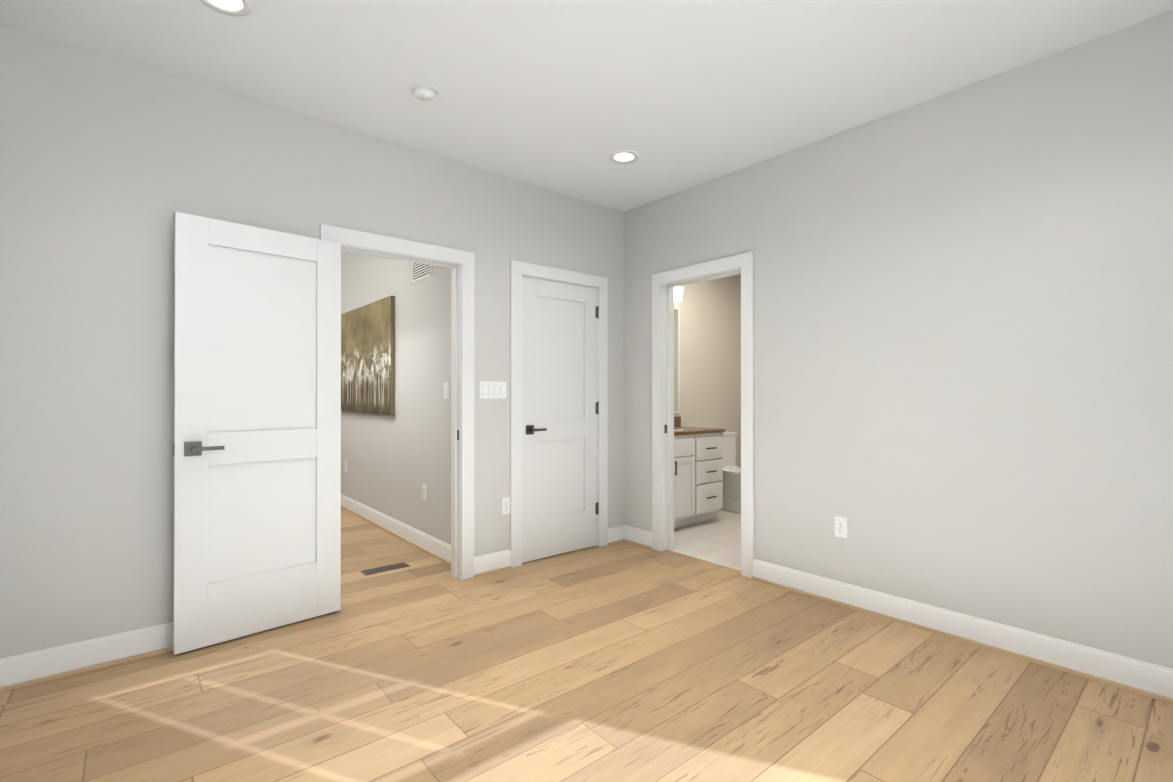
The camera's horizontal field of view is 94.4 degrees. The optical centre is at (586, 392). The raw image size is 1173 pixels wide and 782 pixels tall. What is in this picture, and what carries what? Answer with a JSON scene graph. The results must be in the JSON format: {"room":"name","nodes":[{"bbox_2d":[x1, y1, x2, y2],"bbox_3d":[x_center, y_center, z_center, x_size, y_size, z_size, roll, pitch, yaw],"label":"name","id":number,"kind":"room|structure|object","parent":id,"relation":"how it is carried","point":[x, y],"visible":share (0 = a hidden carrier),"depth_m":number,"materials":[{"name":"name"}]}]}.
{"room":"empty bedroom","nodes":[
{"label":"empty bedroom","id":0,"kind":"room"},
{"bbox_2d":[0,24,623,658],"bbox_3d":[-1.138,-0.142,3.330,3.690,2.700,0.120,0,0,-40],"label":"wall","id":1,"kind":"structure","parent":0,"point":[110,168],"depth_m":2.48,"materials":[{"name":"paint"}]},
{"bbox_2d":[0,622,172,691],"bbox_3d":[-1.919,1.143,2.568,1.220,0.125,0.030,0,0,-40],"label":"baseboard","id":2,"kind":"structure","parent":1,"relation":"attached to","point":[22,670],"depth_m":2.35,"materials":[{"name":"paint"}]},
{"bbox_2d":[173,212,340,654],"bbox_3d":[-1.624,0.185,2.751,0.748,2.022,0.137,0,0,-45],"label":"entry door","id":3,"kind":"structure","parent":1,"relation":"in","point":[257,450],"depth_m":2.70,"materials":[{"name":"paint"}]},
{"bbox_2d":[320,224,474,579],"bbox_3d":[-1.143,0.143,3.324,0.936,2.129,0.156,0,0,-40],"label":"trim","id":4,"kind":"structure","parent":1,"relation":"attached to","point":[460,264],"depth_m":3.53,"materials":[{"name":"paint"}]},
{"bbox_2d":[457,425,666,439],"bbox_3d":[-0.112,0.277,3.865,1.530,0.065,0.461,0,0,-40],"label":"strike plate","id":5,"kind":"object","parent":4,"relation":"attached to","point":[665,428],"depth_m":4.16,"materials":[{"name":"grey metal"}]},
{"bbox_2d":[479,381,506,398],"bbox_3d":[-0.632,-0.018,3.670,0.208,0.115,0.010,0,0,-40],"label":"switch plate","id":6,"kind":"object","parent":1,"relation":"attached to","point":[490,390],"visible":1,"depth_m":3.66,"materials":[{"name":"plastic"}]},
{"bbox_2d":[474,549,511,576],"bbox_3d":[-0.629,1.147,3.655,0.283,0.125,0.030,0,0,-40],"label":"baseboard","id":7,"kind":"structure","parent":1,"relation":"attached to","point":[495,562],"depth_m":3.65,"materials":[{"name":"paint"}]},
{"bbox_2d":[502,497,509,514],"bbox_3d":[-0.551,0.777,3.737,0.070,0.115,0.008,0,0,-40],"label":"electrical outlet","id":8,"kind":"object","parent":1,"relation":"attached to","point":[505,505],"visible":1,"depth_m":3.73,"materials":[{"name":"plastic"}]},
{"bbox_2d":[510,260,607,567],"bbox_3d":[-0.225,0.146,4.098,0.901,2.129,0.156,0,0,-40],"label":"trim","id":9,"kind":"structure","parent":1,"relation":"attached to","point":[519,270],"depth_m":3.86,"materials":[{"name":"paint"}]},
{"bbox_2d":[522,276,598,562],"bbox_3d":[-0.196,0.190,4.071,0.719,2.022,0.137,0,0,-40],"label":"closet door","id":10,"kind":"structure","parent":1,"relation":"in","point":[560,413],"depth_m":4.05,"materials":[{"name":"paint"}]},
{"bbox_2d":[341,252,450,544],"bbox_3d":[-2.085,-0.135,5.291,0.120,2.700,4.100,0,0,-40],"label":"wall","id":11,"kind":"structure","parent":0,"point":[399,458],"depth_m":4.42,"materials":[{"name":"paint"}]},
{"bbox_2d":[341,296,394,414],"bbox_3d":[-2.159,-0.318,5.256,0.038,1.025,1.540,0,0,-40],"label":"picture","id":12,"kind":"object","parent":11,"relation":"attached to","point":[367,358],"visible":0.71,"depth_m":5.07},
{"bbox_2d":[341,494,450,565],"bbox_3d":[-2.141,1.152,5.237,0.030,0.125,3.862,0,0,-40],"label":"baseboard","id":13,"kind":"structure","parent":11,"relation":"attached to","point":[435,547],"depth_m":4.52,"materials":[{"name":"paint"}]},
{"bbox_2d":[412,262,431,282],"bbox_3d":[-1.293,-1.004,4.254,0.010,0.230,0.370,0,0,-40],"label":"air vent","id":14,"kind":"object","parent":11,"relation":"in","point":[420,271],"visible":0.58,"depth_m":4.26,"materials":[{"name":"plastic"}]},
{"bbox_2d":[422,484,425,499],"bbox_3d":[-1.257,0.771,4.207,0.008,0.115,0.070,0,0,-40],"label":"outlet","id":15,"kind":"object","parent":11,"relation":"attached to","point":[423,492],"visible":1,"depth_m":4.21,"materials":[{"name":"plastic"}]},
{"bbox_2d":[444,383,448,398],"bbox_3d":[-1.013,-0.015,3.918,0.010,0.115,0.070,0,0,-40],"label":"light switch","id":16,"kind":"object","parent":11,"relation":"attached to","point":[446,390],"visible":1,"depth_m":3.91,"materials":[{"name":"plastic"}]},
{"bbox_2d":[0,508,1172,781],"bbox_3d":[-1.205,1.258,3.451,3.750,0.100,8.040,0,0,-40],"label":"floor","id":17,"kind":"structure","parent":0,"point":[622,662],"depth_m":2.15,"materials":[{"name":"brown wood"}]},
{"bbox_2d":[360,562,408,575],"bbox_3d":[-1.380,1.207,3.729,0.300,0.004,0.110,0,0,-40],"label":"floor vent","id":18,"kind":"object","parent":17,"relation":"in","point":[383,568],"visible":1,"depth_m":3.72,"materials":[{"name":"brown metal"}]},
{"bbox_2d":[0,0,1172,254],"bbox_3d":[-0.242,-1.559,4.273,6.270,0.140,8.040,0,0,-40],"label":"ceiling","id":19,"kind":"structure","parent":0,"point":[566,96],"depth_m":2.46,"materials":[{"name":"paint"}]},
{"bbox_2d":[199,0,252,16],"bbox_3d":[-1.378,-1.532,2.060,0.192,0.078,0.192,0,0,-40],"label":"recessed light","id":20,"kind":"object","parent":19,"relation":"in","point":[238,8],"visible":1,"depth_m":2.12,"materials":[{"name":"paint"}]},
{"bbox_2d":[412,84,437,101],"bbox_3d":[-0.802,-1.479,2.696,0.124,0.030,0.124,0,0,-40],"label":"smoke detector","id":21,"kind":"object","parent":19,"relation":"attached to","point":[424,93],"visible":1,"depth_m":2.67,"materials":[{"name":"plastic"}]},
{"bbox_2d":[609,150,638,163],"bbox_3d":[0.237,-1.527,3.434,0.192,0.078,0.192,0,0,-40],"label":"recessed light","id":22,"kind":"object","parent":19,"relation":"in","point":[624,156],"visible":0.71,"depth_m":3.48,"materials":[{"name":"paint"}]},
{"bbox_2d":[670,509,740,570],"bbox_3d":[1.756,1.265,4.802,2.520,0.096,2.490,0,0,-40],"label":"floor","id":23,"kind":"structure","parent":0,"point":[717,540],"depth_m":4.47,"materials":[{"name":"white tile"}]},
{"bbox_2d":[674,417,724,528],"bbox_3d":[0.731,0.727,5.021,1.088,0.975,0.590,0,0,-40],"label":"vanity cabinet","id":24,"kind":"object","parent":23,"relation":"on","point":[698,474],"visible":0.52,"depth_m":4.92,"materials":[{"name":"paint"}]},
{"bbox_2d":[723,431,740,512],"bbox_3d":[1.574,0.821,5.625,0.440,0.790,0.736,0,0,-40],"label":"toilet","id":25,"kind":"object","parent":23,"relation":"on","point":[731,486],"visible":0.25,"depth_m":5.60,"materials":[{"name":"ceramic"}]},
{"bbox_2d":[674,274,740,466],"bbox_3d":[0.958,-0.133,5.684,2.310,2.700,0.120,0,0,-40],"label":"wall","id":26,"kind":"structure","parent":0,"point":[710,353],"depth_m":5.93,"materials":[{"name":"paint"}]},
{"bbox_2d":[674,307,679,412],"bbox_3d":[0.559,-0.335,5.256,1.023,1.080,0.018,0,0,-40],"label":"bathroom mirror","id":27,"kind":"object","parent":26,"relation":"attached to","point":[676,359],"visible":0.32,"depth_m":5.55,"materials":[{"name":"clear glass"}]},
{"bbox_2d":[674,287,682,301],"bbox_3d":[0.651,-0.980,5.237,0.880,0.130,0.170,0,0,-40],"label":"sconce","id":28,"kind":"object","parent":26,"relation":"attached to","point":[678,292],"visible":0.21,"depth_m":5.37,"materials":[{"name":"white glass"}]},
{"bbox_2d":[624,10,1172,668],"bbox_3d":[1.276,-0.142,3.422,0.120,2.700,4.790,0,0,-40],"label":"wall","id":29,"kind":"structure","parent":0,"point":[962,350],"depth_m":2.62,"materials":[{"name":"paint"}]},
{"bbox_2d":[616,525,651,548],"bbox_3d":[0.394,1.149,4.324,0.060,0.125,0.326,0,0,-40],"label":"baseboard","id":30,"kind":"structure","parent":29,"relation":"attached to","point":[643,538],"depth_m":4.36,"materials":[{"name":"paint"}]},
{"bbox_2d":[652,251,753,577],"bbox_3d":[0.854,0.146,3.921,0.156,2.129,0.888,0,0,-40],"label":"trim","id":31,"kind":"structure","parent":29,"relation":"attached to","point":[664,283],"depth_m":4.14,"materials":[{"name":"paint"}]},
{"bbox_2d":[835,516,846,537],"bbox_3d":[1.454,0.769,3.107,0.008,0.115,0.070,0,0,-40],"label":"electrical outlet","id":32,"kind":"object","parent":29,"relation":"attached to","point":[840,526],"visible":1,"depth_m":3.10,"materials":[{"name":"plastic"}]},
{"bbox_2d":[752,559,1172,703],"bbox_3d":[1.874,1.143,2.591,0.030,0.125,2.456,0,0,-40],"label":"baseboard","id":33,"kind":"structure","parent":29,"relation":"attached to","point":[1151,680],"depth_m":2.56,"materials":[{"name":"paint"}]}
]}

